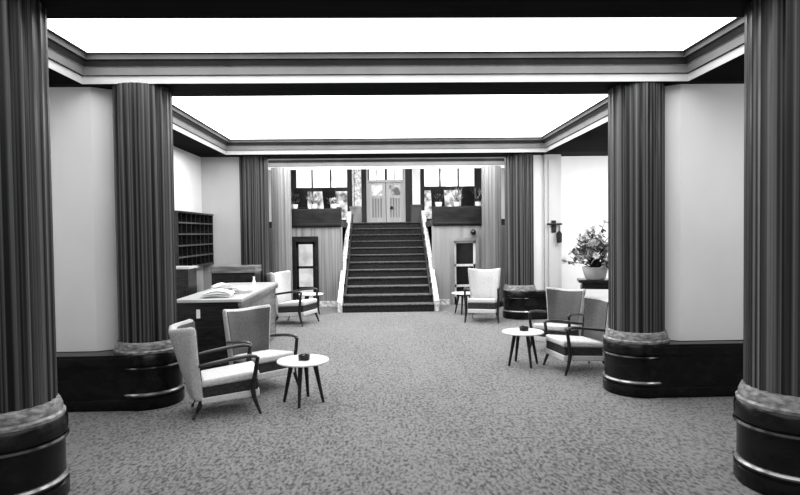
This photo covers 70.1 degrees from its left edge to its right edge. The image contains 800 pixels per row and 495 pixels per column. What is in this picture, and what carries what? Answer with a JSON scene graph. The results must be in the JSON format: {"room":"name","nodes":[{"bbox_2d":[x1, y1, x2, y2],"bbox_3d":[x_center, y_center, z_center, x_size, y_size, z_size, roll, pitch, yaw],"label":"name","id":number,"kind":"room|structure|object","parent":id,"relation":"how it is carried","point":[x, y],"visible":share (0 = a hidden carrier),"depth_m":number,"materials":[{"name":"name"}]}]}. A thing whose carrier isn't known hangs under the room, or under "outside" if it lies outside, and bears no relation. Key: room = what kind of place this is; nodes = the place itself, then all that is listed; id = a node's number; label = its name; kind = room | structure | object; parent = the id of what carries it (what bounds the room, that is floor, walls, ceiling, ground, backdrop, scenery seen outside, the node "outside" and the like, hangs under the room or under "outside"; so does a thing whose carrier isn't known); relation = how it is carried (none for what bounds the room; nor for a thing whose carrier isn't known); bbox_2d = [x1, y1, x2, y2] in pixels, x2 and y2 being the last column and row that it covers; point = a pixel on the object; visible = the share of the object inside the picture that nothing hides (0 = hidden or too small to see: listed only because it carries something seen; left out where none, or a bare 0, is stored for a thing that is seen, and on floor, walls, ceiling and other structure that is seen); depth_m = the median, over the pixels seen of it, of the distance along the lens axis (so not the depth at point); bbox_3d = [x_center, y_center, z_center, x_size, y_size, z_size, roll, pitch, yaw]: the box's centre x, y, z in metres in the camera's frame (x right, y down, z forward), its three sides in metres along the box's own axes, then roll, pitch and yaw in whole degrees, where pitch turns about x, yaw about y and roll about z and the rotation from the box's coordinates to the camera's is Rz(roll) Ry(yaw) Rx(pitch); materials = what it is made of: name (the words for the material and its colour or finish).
{"room":"hotel lobby","nodes":[
{"label":"hotel lobby","id":0,"kind":"room"},
{"bbox_2d":[49,87,117,351],"bbox_3d":[-4.401,-0.295,6.443,2.600,2.900,0.420,-1,2,-2],"label":"wall panel","id":1,"kind":"object","parent":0,"point":[81,118],"visible":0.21,"depth_m":6.27,"materials":[{"name":"paint"}]},
{"bbox_2d":[173,146,203,292],"bbox_3d":[-4.153,-0.073,9.328,0.150,3.500,5.320,-1,2,-2],"label":"wall","id":2,"kind":"structure","parent":0,"point":[187,166],"depth_m":11.17,"materials":[{"name":"paint"}]},
{"bbox_2d":[56,349,135,411],"bbox_3d":[-4.174,1.459,6.310,2.700,0.595,0.568,-1,2,-2],"label":"baseboard","id":3,"kind":"structure","parent":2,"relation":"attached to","point":[87,381],"depth_m":6.07,"materials":[{"name":"black paint"}]},
{"bbox_2d":[175,210,213,265],"bbox_3d":[-3.993,-0.152,10.906,0.259,1.030,2.070,-1,2,-2],"label":"rack","id":4,"kind":"object","parent":2,"relation":"attached to","point":[193,230],"visible":0.75,"depth_m":10.90,"materials":[{"name":"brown wood"}]},
{"bbox_2d":[178,222,212,224],"bbox_3d":[-3.992,-0.461,10.908,0.209,0.028,1.990,-1,2,-2],"label":"shelf","id":5,"kind":"object","parent":4,"relation":"attached to","point":[179,223],"depth_m":10.90,"materials":[{"name":"grey wood"}]},
{"bbox_2d":[178,233,212,234],"bbox_3d":[-3.989,-0.255,10.914,0.209,0.028,1.990,-1,2,-2],"label":"shelf","id":6,"kind":"object","parent":4,"relation":"attached to","point":[178,233],"depth_m":10.82,"materials":[{"name":"grey wood"}]},
{"bbox_2d":[179,243,212,246],"bbox_3d":[-3.987,-0.049,10.919,0.209,0.028,1.990,-1,2,-2],"label":"shelf","id":7,"kind":"object","parent":4,"relation":"attached to","point":[180,244],"depth_m":10.91,"materials":[{"name":"grey wood"}]},
{"bbox_2d":[179,253,212,258],"bbox_3d":[-3.984,0.157,10.925,0.209,0.028,1.990,-1,2,-2],"label":"shelf","id":8,"kind":"object","parent":4,"relation":"attached to","point":[184,255],"depth_m":10.92,"materials":[{"name":"grey wood"}]},
{"bbox_2d":[173,129,224,154],"bbox_3d":[-4.842,-2.005,9.093,2.710,0.390,4.948,-1,2,-2],"label":"trim","id":9,"kind":"structure","parent":2,"relation":"attached to","point":[181,141],"depth_m":10.43,"materials":[{"name":"paint"}]},
{"bbox_2d":[49,81,743,95],"bbox_3d":[-0.121,-1.994,6.465,12.000,0.390,0.570,-1,2,-2],"label":"trim","id":10,"kind":"structure","parent":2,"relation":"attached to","point":[433,88],"depth_m":6.43,"materials":[{"name":"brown wood"}]},
{"bbox_2d":[201,157,240,289],"bbox_3d":[-3.824,-0.152,12.172,0.970,3.500,0.350,-1,2,-2],"label":"wall","id":11,"kind":"structure","parent":0,"point":[220,186],"depth_m":11.98,"materials":[{"name":"paint"}]},
{"bbox_2d":[268,157,503,169],"bbox_3d":[-0.319,-2.123,13.471,6.580,0.293,2.150,-1,2,-2],"label":"trim","id":12,"kind":"structure","parent":11,"relation":"attached to","point":[421,162],"depth_m":14.50,"materials":[{"name":"paint"}]},
{"bbox_2d":[268,170,271,221],"bbox_3d":[-3.692,-0.699,15.814,0.150,4.400,6.950,-1,2,-2],"label":"wall","id":13,"kind":"structure","parent":0,"point":[269,171],"depth_m":15.89,"materials":[{"name":"paint"}]},
{"bbox_2d":[269,227,342,306],"bbox_3d":[-2.518,0.503,14.628,2.100,2.030,0.150,-1,2,-2],"label":"wall","id":14,"kind":"structure","parent":0,"point":[330,239],"depth_m":14.57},
{"bbox_2d":[292,236,318,303],"bbox_3d":[-2.406,0.617,14.619,0.660,1.800,0.200,-1,2,-2],"label":"door","id":15,"kind":"structure","parent":14,"relation":"in","point":[305,253],"depth_m":14.59,"materials":[{"name":"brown wood"}]},
{"bbox_2d":[291,209,340,227],"bbox_3d":[-2.297,-0.748,14.556,1.570,0.470,0.180,-1,2,-2],"label":"trim","id":16,"kind":"structure","parent":14,"relation":"on","point":[300,217],"depth_m":14.50,"materials":[{"name":"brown wood"}]},
{"bbox_2d":[291,193,299,208],"bbox_3d":[-2.684,-1.189,14.558,0.253,0.420,0.190,-2,2,-29],"label":"potted fern","id":17,"kind":"object","parent":16,"relation":"on","point":[293,206],"visible":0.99,"depth_m":14.53,"materials":[{"name":"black plant"}]},
{"bbox_2d":[291,204,297,208],"bbox_3d":[-2.696,-1.039,14.558,0.187,0.120,0.187,-1,2,-2],"label":"pot","id":18,"kind":"object","parent":17,"relation":"on","point":[293,206],"depth_m":14.49,"materials":[{"name":"white ceramic"}]},
{"bbox_2d":[306,192,320,208],"bbox_3d":[-2.222,-1.216,14.573,0.429,0.463,0.204,-1,2,-9],"label":"potted fern","id":19,"kind":"object","parent":16,"relation":"on","point":[313,199],"visible":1,"depth_m":14.53,"materials":[{"name":"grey plant"}]},
{"bbox_2d":[310,204,317,208],"bbox_3d":[-2.196,-1.045,14.572,0.187,0.120,0.187,-1,2,-2],"label":"pot","id":20,"kind":"object","parent":19,"relation":"on","point":[313,206],"depth_m":14.50,"materials":[{"name":"white ceramic"}]},
{"bbox_2d":[328,197,338,208],"bbox_3d":[-1.700,-1.141,14.586,0.341,0.300,0.190,0,2,24],"label":"potted fern","id":21,"kind":"object","parent":16,"relation":"on","point":[334,201],"visible":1,"depth_m":14.54,"materials":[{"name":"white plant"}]},
{"bbox_2d":[330,204,336,208],"bbox_3d":[-1.696,-1.052,14.586,0.187,0.120,0.187,-1,2,-2],"label":"pot","id":22,"kind":"object","parent":21,"relation":"on","point":[333,206],"depth_m":14.52,"materials":[{"name":"white ceramic"}]},
{"bbox_2d":[320,301,336,306],"bbox_3d":[-1.779,1.441,14.583,0.550,0.140,0.030,-1,2,-2],"label":"baseboard","id":23,"kind":"structure","parent":14,"relation":"attached to","point":[322,303],"depth_m":14.57,"materials":[{"name":"stone"}]},
{"bbox_2d":[291,168,480,251],"bbox_3d":[-0.469,-0.834,19.454,6.800,4.400,0.150,-1,2,-2],"label":"wall","id":24,"kind":"structure","parent":0,"point":[408,172],"depth_m":19.36,"materials":[{"name":"black paint"}]},
{"bbox_2d":[293,169,349,221],"bbox_3d":[-2.650,-1.830,19.342,1.900,1.950,0.160,-1,2,-2],"label":"window","id":25,"kind":"structure","parent":24,"relation":"in","point":[314,181],"depth_m":19.39,"materials":[{"name":"white glass"}]},
{"bbox_2d":[366,169,405,221],"bbox_3d":[-0.479,-1.805,19.379,1.320,1.965,0.150,-1,2,-2],"label":"door","id":26,"kind":"structure","parent":24,"relation":"in","point":[384,202],"depth_m":19.39,"materials":[{"name":"paint"}]},
{"bbox_2d":[421,168,477,220],"bbox_3d":[1.688,-1.886,19.463,1.900,1.950,0.160,-1,2,-2],"label":"window","id":27,"kind":"structure","parent":24,"relation":"in","point":[445,178],"depth_m":19.50,"materials":[{"name":"white glass"}]},
{"bbox_2d":[269,219,504,228],"bbox_3d":[-0.400,-0.682,17.059,6.500,0.160,4.650,-1,2,-2],"label":"floor","id":28,"kind":"structure","parent":0,"point":[429,223],"depth_m":15.07,"materials":[{"name":"grey"}]},
{"bbox_2d":[294,189,307,208],"bbox_3d":[-2.997,-1.244,17.207,0.440,1.020,0.620,-1,2,-12],"label":"dining chair","id":29,"kind":"object","parent":28,"relation":"on","point":[303,203],"visible":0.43,"depth_m":16.98,"materials":[{"name":"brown wood"}]},
{"bbox_2d":[322,188,341,220],"bbox_3d":[-2.054,-1.254,17.135,0.440,1.020,0.620,0,2,13],"label":"dining chair","id":30,"kind":"object","parent":28,"relation":"on","point":[327,193],"visible":0.65,"depth_m":16.90,"materials":[{"name":"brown wood"}]},
{"bbox_2d":[349,206,361,222],"bbox_3d":[-1.414,-1.046,18.271,0.390,0.530,0.390,-1,2,-2],"label":"pedestal","id":31,"kind":"object","parent":28,"relation":"on","point":[356,210],"visible":0.82,"depth_m":18.10,"materials":[{"name":"grey wood"}]},
{"bbox_2d":[352,169,361,210],"bbox_3d":[-1.409,-1.890,18.585,0.300,2.200,0.120,-1,2,-2],"label":"trim","id":32,"kind":"structure","parent":28,"relation":"on","point":[356,173],"depth_m":18.53,"materials":[{"name":"stone"}]},
{"bbox_2d":[410,205,422,221],"bbox_3d":[0.529,-1.097,18.525,0.390,0.570,0.490,-1,2,-2],"label":"base cabinet","id":33,"kind":"object","parent":28,"relation":"on","point":[415,209],"visible":0.79,"depth_m":18.30,"materials":[{"name":"grey wood"}]},
{"bbox_2d":[412,169,419,204],"bbox_3d":[0.527,-2.195,18.632,0.260,1.640,0.120,-1,2,-2],"label":"trim","id":34,"kind":"structure","parent":33,"relation":"on","point":[415,172],"depth_m":18.57,"materials":[{"name":"white paint"}]},
{"bbox_2d":[431,188,446,219],"bbox_3d":[1.209,-1.304,17.529,0.440,1.020,0.620,0,2,18],"label":"dining chair","id":35,"kind":"object","parent":28,"relation":"on","point":[440,191],"visible":0.42,"depth_m":17.31,"materials":[{"name":"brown wood"}]},
{"bbox_2d":[461,187,474,205],"bbox_3d":[2.015,-1.306,17.246,0.440,1.020,0.620,-1,2,-7],"label":"dining chair","id":36,"kind":"object","parent":28,"relation":"on","point":[467,198],"visible":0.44,"depth_m":17.01,"materials":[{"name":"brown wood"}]},
{"bbox_2d":[172,94,607,154],"bbox_3d":[-0.199,-2.013,9.224,6.580,0.293,4.950,-1,2,-2],"label":"trim","id":37,"kind":"structure","parent":0,"point":[596,115],"depth_m":11.60,"materials":[{"name":"paint"}]},
{"bbox_2d":[172,94,607,138],"bbox_3d":[-0.201,-2.164,9.220,6.300,0.012,4.670,-1,2,-2],"label":"ceiling light","id":38,"kind":"object","parent":37,"relation":"attached to","point":[387,116],"visible":0.64,"depth_m":9.27,"materials":[{"name":"white plastic"}]},
{"bbox_2d":[66,304,761,494],"bbox_3d":[-0.146,1.686,9.046,12.800,0.100,22.400,-1,2,-2],"label":"floor","id":39,"kind":"structure","parent":0,"point":[422,402],"depth_m":5.35,"materials":[{"name":"carpet"}]},
{"bbox_2d":[0,0,70,494],"bbox_3d":[-2.766,0.051,3.966,0.748,3.499,0.748,-1,2,-2],"label":"column","id":40,"kind":"structure","parent":39,"relation":"on","point":[34,430],"depth_m":3.82,"materials":[{"name":"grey wood"}]},
{"bbox_2d":[112,82,184,410],"bbox_3d":[-2.845,-0.012,6.394,0.748,3.499,0.748,-1,2,-2],"label":"column","id":41,"kind":"structure","parent":39,"relation":"on","point":[142,112],"depth_m":6.14,"materials":[{"name":"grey wood"}]},
{"bbox_2d":[176,266,197,322],"bbox_3d":[-3.669,0.991,9.131,0.740,1.370,0.475,-1,2,-2],"label":"cabinet","id":42,"kind":"object","parent":39,"relation":"on","point":[186,276],"visible":0.2,"depth_m":8.92,"materials":[{"name":"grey wood"}]},
{"bbox_2d":[168,319,261,419],"bbox_3d":[-1.975,1.263,6.066,0.890,0.959,0.694,-1,2,-22],"label":"armchair","id":43,"kind":"object","parent":39,"relation":"on","point":[240,380],"visible":1,"depth_m":5.84,"materials":[{"name":"fabric"}]},
{"bbox_2d":[177,322,201,381],"bbox_3d":[-2.221,1.092,5.965,0.253,0.542,0.589,-1,2,-22],"label":"cushion","id":44,"kind":"object","parent":43,"relation":"on","point":[188,354],"depth_m":5.72,"materials":[{"name":"grey fabric"}]},
{"bbox_2d":[177,282,277,370],"bbox_3d":[-2.623,1.166,9.038,0.900,1.000,2.650,-1,2,-2],"label":"reception desk","id":45,"kind":"object","parent":39,"relation":"on","point":[206,312],"visible":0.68,"depth_m":7.75,"materials":[{"name":"laminate"}]},
{"bbox_2d":[200,289,233,297],"bbox_3d":[-2.571,0.643,8.011,0.444,0.093,0.360,-1,2,-10],"label":"newspaper","id":46,"kind":"object","parent":45,"relation":"on","point":[220,292],"visible":1,"depth_m":7.97,"materials":[{"name":"white paper"}]},
{"bbox_2d":[210,283,232,289],"bbox_3d":[-2.837,0.618,9.107,0.344,0.093,0.280,-2,2,-32],"label":"paper","id":47,"kind":"object","parent":45,"relation":"on","point":[215,286],"visible":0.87,"depth_m":9.07,"materials":[{"name":"white paper"}]},
{"bbox_2d":[226,286,252,293],"bbox_3d":[-2.431,0.629,8.509,0.384,0.093,0.320,0,2,18],"label":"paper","id":48,"kind":"object","parent":45,"relation":"on","point":[239,289],"visible":0.77,"depth_m":8.43,"materials":[{"name":"white paper"}]},
{"bbox_2d":[210,265,261,284],"bbox_3d":[-3.262,0.987,11.394,0.880,1.250,0.575,-1,2,-2],"label":"cabinet","id":49,"kind":"object","parent":39,"relation":"on","point":[220,273],"visible":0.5,"depth_m":11.12,"materials":[{"name":"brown wood"}]},
{"bbox_2d":[239,156,269,281],"bbox_3d":[-3.098,-0.160,12.167,0.748,3.499,0.748,-1,2,-2],"label":"column","id":50,"kind":"structure","parent":39,"relation":"on","point":[253,170],"depth_m":11.90,"materials":[{"name":"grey wood"}]},
{"bbox_2d":[223,304,298,385],"bbox_3d":[-1.776,1.234,7.083,0.694,0.959,0.890,-2,2,-44],"label":"armchair","id":51,"kind":"object","parent":39,"relation":"on","point":[250,325],"visible":0.8,"depth_m":7.17,"materials":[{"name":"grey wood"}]},
{"bbox_2d":[227,307,269,355],"bbox_3d":[-1.959,1.054,7.268,0.589,0.542,0.253,-2,2,-44],"label":"cushion","id":52,"kind":"object","parent":51,"relation":"on","point":[251,324],"depth_m":7.30,"materials":[{"name":"grey fabric"}]},
{"bbox_2d":[271,167,292,299],"bbox_3d":[-2.935,-0.213,14.172,0.580,3.495,0.580,-1,2,-2],"label":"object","id":53,"kind":"structure","parent":39,"relation":"on","point":[280,176],"depth_m":13.96,"materials":[{"name":"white fabric"}]},
{"bbox_2d":[266,270,318,326],"bbox_3d":[-2.289,1.046,11.963,0.961,1.094,0.750,0,2,20],"label":"armchair","id":54,"kind":"object","parent":39,"relation":"on","point":[284,306],"visible":0.86,"depth_m":11.79,"materials":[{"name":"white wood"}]},
{"bbox_2d":[274,272,290,302],"bbox_3d":[-2.556,0.845,12.056,0.273,0.618,0.636,0,2,20],"label":"cushion","id":55,"kind":"object","parent":54,"relation":"on","point":[283,279],"depth_m":12.19,"materials":[{"name":"fabric"}]},
{"bbox_2d":[277,354,328,407],"bbox_3d":[-1.073,1.482,6.333,0.576,0.479,0.576,-2,2,-42],"label":"round table","id":56,"kind":"object","parent":39,"relation":"on","point":[292,361],"visible":0.91,"depth_m":6.30,"materials":[{"name":"laminate"}]},
{"bbox_2d":[298,353,309,360],"bbox_3d":[-1.061,1.212,6.306,0.132,0.058,0.140,-1,2,-2],"label":"ashtray","id":57,"kind":"object","parent":56,"relation":"on","point":[302,357],"visible":1,"depth_m":6.26,"materials":[{"name":"black glass"}]},
{"bbox_2d":[299,292,322,313],"bbox_3d":[-2.070,1.312,13.285,0.576,0.479,0.576,-1,2,-22],"label":"round table","id":58,"kind":"object","parent":39,"relation":"on","point":[307,294],"visible":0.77,"depth_m":13.20,"materials":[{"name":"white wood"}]},
{"bbox_2d":[337,211,438,312],"bbox_3d":[-0.347,0.194,15.562,2.400,2.545,4.370,-1,2,-2],"label":"staircase","id":59,"kind":"structure","parent":39,"relation":"on","point":[387,266],"depth_m":14.89,"materials":[{"name":"carpet"}]},
{"bbox_2d":[452,291,473,314],"bbox_3d":[1.477,1.274,13.084,0.576,0.479,0.576,-1,2,-22],"label":"round table","id":60,"kind":"object","parent":39,"relation":"on","point":[459,293],"visible":0.6,"depth_m":13.01,"materials":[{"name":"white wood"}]},
{"bbox_2d":[463,268,500,323],"bbox_3d":[1.770,0.993,12.091,0.750,1.094,0.961,0,2,13],"label":"armchair","id":61,"kind":"object","parent":39,"relation":"on","point":[484,284],"visible":1,"depth_m":12.26,"materials":[{"name":"fabric"}]},
{"bbox_2d":[469,270,498,298],"bbox_3d":[1.833,0.784,12.361,0.636,0.618,0.273,0,2,13],"label":"cushion","id":62,"kind":"object","parent":61,"relation":"on","point":[482,283],"depth_m":12.34,"materials":[{"name":"fabric"}]},
{"bbox_2d":[481,165,502,306],"bbox_3d":[2.303,-0.281,14.318,0.580,3.495,0.580,-1,2,-2],"label":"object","id":63,"kind":"structure","parent":39,"relation":"on","point":[490,175],"depth_m":14.11,"materials":[{"name":"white fabric"}]},
{"bbox_2d":[502,154,536,319],"bbox_3d":[2.579,-0.234,12.326,0.748,3.499,0.748,-1,2,-2],"label":"column","id":64,"kind":"structure","parent":39,"relation":"on","point":[518,168],"depth_m":12.06,"materials":[{"name":"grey wood"}]},
{"bbox_2d":[502,328,543,367],"bbox_3d":[1.722,1.405,7.971,0.576,0.479,0.576,0,2,28],"label":"round table","id":65,"kind":"object","parent":39,"relation":"on","point":[516,333],"visible":0.94,"depth_m":7.90,"materials":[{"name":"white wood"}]},
{"bbox_2d":[519,326,528,330],"bbox_3d":[1.738,1.134,7.984,0.132,0.058,0.140,-1,2,-2],"label":"ashtray","id":66,"kind":"object","parent":65,"relation":"on","point":[521,328],"visible":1,"depth_m":7.93,"materials":[{"name":"black glass"}]},
{"bbox_2d":[528,287,585,346],"bbox_3d":[2.516,1.131,8.985,0.694,0.959,0.890,0,2,38],"label":"armchair","id":67,"kind":"object","parent":39,"relation":"on","point":[562,304],"visible":0.77,"depth_m":9.10,"materials":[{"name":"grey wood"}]},
{"bbox_2d":[547,289,581,324],"bbox_3d":[2.676,0.947,9.186,0.589,0.542,0.253,0,2,38],"label":"cushion","id":68,"kind":"object","parent":67,"relation":"on","point":[560,302],"depth_m":9.21,"materials":[{"name":"grey fabric"}]},
{"bbox_2d":[543,295,607,375],"bbox_3d":[2.486,1.165,7.724,0.890,0.959,0.694,-1,2,-12],"label":"armchair","id":69,"kind":"object","parent":39,"relation":"on","point":[588,347],"visible":0.75,"depth_m":7.64,"materials":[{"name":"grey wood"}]},
{"bbox_2d":[583,298,607,342],"bbox_3d":[2.741,0.984,7.772,0.253,0.542,0.589,-1,2,-12],"label":"cushion","id":70,"kind":"object","parent":69,"relation":"on","point":[595,309],"depth_m":7.90,"materials":[{"name":"grey fabric"}]},
{"bbox_2d":[577,278,607,335],"bbox_3d":[3.525,1.059,9.884,0.840,1.020,0.400,0,2,12],"label":"plant stand","id":71,"kind":"object","parent":39,"relation":"on","point":[585,283],"visible":0.41,"depth_m":9.76,"materials":[{"name":"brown wood"}]},
{"bbox_2d":[561,219,607,279],"bbox_3d":[3.437,0.035,9.837,1.162,1.032,1.304,-1,2,-2],"label":"potted plant","id":72,"kind":"object","parent":71,"relation":"on","point":[596,245],"visible":0.8,"depth_m":9.76,"materials":[{"name":"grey plant"}]},
{"bbox_2d":[602,81,669,398],"bbox_3d":[2.740,-0.086,6.620,0.748,3.499,0.748,-1,2,-2],"label":"column","id":73,"kind":"structure","parent":39,"relation":"on","point":[636,110],"depth_m":6.36,"materials":[{"name":"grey wood"}]},
{"bbox_2d":[650,340,742,397],"bbox_3d":[4.110,1.350,6.612,2.700,0.595,0.568,-1,2,-2],"label":"baseboard","id":74,"kind":"structure","parent":39,"relation":"on","point":[703,368],"depth_m":6.32,"materials":[{"name":"black paint"}]},
{"bbox_2d":[732,0,799,494],"bbox_3d":[2.841,-0.022,4.123,0.748,3.499,0.748,-1,2,-2],"label":"column","id":75,"kind":"structure","parent":39,"relation":"on","point":[766,402],"depth_m":3.96,"materials":[{"name":"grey wood"}]},
{"bbox_2d":[435,202,441,206],"bbox_3d":[0.992,-1.106,14.660,0.187,0.120,0.187,-1,2,-2],"label":"pot","id":76,"kind":"object","parent":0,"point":[438,204],"depth_m":14.59,"materials":[{"name":"white ceramic"}]},
{"bbox_2d":[431,225,504,304],"bbox_3d":[1.880,0.446,14.750,2.100,2.030,0.150,-1,2,-2],"label":"wall","id":77,"kind":"structure","parent":0,"point":[441,235],"depth_m":14.65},
{"bbox_2d":[439,299,449,304],"bbox_3d":[1.094,1.403,14.663,0.400,0.140,0.030,-1,2,-2],"label":"baseboard","id":78,"kind":"structure","parent":77,"relation":"attached to","point":[441,301],"depth_m":14.65,"materials":[{"name":"stone"}]},
{"bbox_2d":[433,206,481,225],"bbox_3d":[1.631,-0.809,14.666,1.570,0.490,0.180,-1,2,-2],"label":"trim","id":79,"kind":"structure","parent":77,"relation":"on","point":[459,215],"depth_m":14.60,"materials":[{"name":"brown wood"}]},
{"bbox_2d":[433,193,442,206],"bbox_3d":[1.002,-1.237,14.657,0.302,0.380,0.187,-1,2,-2],"label":"potted fern","id":80,"kind":"object","parent":79,"relation":"on","point":[438,197],"visible":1,"depth_m":14.61,"materials":[{"name":"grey plant"}]},
{"bbox_2d":[450,188,461,206],"bbox_3d":[1.465,-1.307,14.670,0.371,0.509,0.213,-1,2,-2],"label":"potted fern","id":81,"kind":"object","parent":79,"relation":"on","point":[456,196],"visible":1,"depth_m":14.62,"materials":[{"name":"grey plant"}]},
{"bbox_2d":[471,188,481,205],"bbox_3d":[2.033,-1.312,14.682,0.476,0.505,0.237,-1,2,-2],"label":"potted fern","id":82,"kind":"object","parent":79,"relation":"on","point":[478,196],"visible":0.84,"depth_m":14.63,"materials":[{"name":"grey plant"}]},
{"bbox_2d":[450,237,479,304],"bbox_3d":[1.672,0.604,14.734,0.740,1.720,0.200,-1,2,-2],"label":"door","id":83,"kind":"structure","parent":77,"relation":"in","point":[464,251],"depth_m":14.71,"materials":[{"name":"paint"}]},
{"bbox_2d":[481,168,504,218],"bbox_3d":[2.955,-0.785,16.000,0.150,4.400,6.950,-1,2,-2],"label":"wall","id":84,"kind":"structure","parent":0,"point":[502,169],"depth_m":15.94,"materials":[{"name":"paint"}]},
{"bbox_2d":[533,155,543,289],"bbox_3d":[3.137,-0.243,12.416,0.640,3.500,0.250,-1,2,-2],"label":"wall","id":85,"kind":"structure","parent":0,"point":[538,188],"depth_m":12.28,"materials":[{"name":"paint"}]},
{"bbox_2d":[524,290,547,319],"bbox_3d":[3.029,1.214,12.292,0.860,0.595,0.568,-1,2,-2],"label":"baseboard","id":86,"kind":"structure","parent":85,"relation":"attached to","point":[537,301],"depth_m":12.02,"materials":[{"name":"black paint"}]},
{"bbox_2d":[543,154,561,289],"bbox_3d":[3.282,-0.241,12.240,0.360,3.500,0.110,-1,2,-2],"label":"trim","id":87,"kind":"structure","parent":85,"relation":"attached to","point":[551,162],"depth_m":12.19,"materials":[{"name":"paint"}]},
{"bbox_2d":[547,220,561,242],"bbox_3d":[3.284,-0.338,12.118,0.320,0.480,0.130,-1,2,-2],"label":"wall lamp","id":88,"kind":"object","parent":87,"relation":"attached to","point":[553,223],"visible":1,"depth_m":12.09,"materials":[{"name":"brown metal"}]},
{"bbox_2d":[561,156,607,298],"bbox_3d":[4.465,-0.266,12.653,2.030,3.500,0.150,-1,2,-2],"label":"wall","id":89,"kind":"structure","parent":0,"point":[584,179],"depth_m":12.55,"materials":[{"name":"paint"}]},
{"bbox_2d":[197,151,607,158],"bbox_3d":[-0.279,-2.138,12.046,12.000,0.390,0.700,-1,2,-2],"label":"trim","id":90,"kind":"structure","parent":89,"relation":"attached to","point":[603,153],"depth_m":12.02,"materials":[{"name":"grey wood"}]},
{"bbox_2d":[665,84,743,340],"bbox_3d":[4.195,-0.406,6.683,2.600,2.900,0.420,-1,2,-2],"label":"wall panel","id":91,"kind":"object","parent":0,"point":[704,123],"visible":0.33,"depth_m":6.46,"materials":[{"name":"paint"}]},
{"bbox_3d":[-0.120,-2.244,6.293,12.800,0.100,17.100,-1,2,-2],"label":"ceiling","id":92,"kind":"structure","parent":0,"visible":0},
{"bbox_2d":[48,68,80,83],"bbox_3d":[-4.730,-1.902,5.119,2.710,0.390,1.863,-1,2,-2],"label":"trim","id":93,"kind":"structure","parent":92,"relation":"attached to","point":[55,77],"depth_m":5.91,"materials":[{"name":"paint"}]},
{"bbox_2d":[40,0,751,17],"bbox_3d":[-0.052,-1.930,4.004,12.000,0.390,0.625,-1,2,-2],"label":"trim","id":94,"kind":"structure","parent":92,"relation":"attached to","point":[55,8],"depth_m":4.15,"materials":[{"name":"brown wood"}]},
{"bbox_2d":[47,17,743,83],"bbox_3d":[-0.086,-1.911,5.250,6.580,0.293,1.865,-1,2,-2],"label":"trim","id":95,"kind":"structure","parent":94,"relation":"attached to","point":[726,43],"depth_m":6.11,"materials":[{"name":"paint"}]},
{"bbox_2d":[47,18,734,52],"bbox_3d":[-0.088,-2.061,5.246,6.300,0.012,1.585,-1,2,-2],"label":"ceiling light","id":96,"kind":"object","parent":95,"relation":"attached to","point":[266,34],"visible":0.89,"depth_m":5.50,"materials":[{"name":"white plastic"}]},
{"bbox_2d":[547,122,607,151],"bbox_3d":[4.444,-2.125,9.352,2.710,0.390,4.948,-1,2,-2],"label":"ceiling","id":97,"kind":"structure","parent":92,"relation":"attached to","point":[596,139],"depth_m":10.62,"materials":[{"name":"paint"}]},
{"bbox_2d":[690,54,743,80],"bbox_3d":[4.556,-2.022,5.378,2.710,0.390,1.863,-1,2,-2],"label":"ceiling","id":98,"kind":"structure","parent":92,"relation":"attached to","point":[732,70],"depth_m":5.96,"materials":[{"name":"paint"}]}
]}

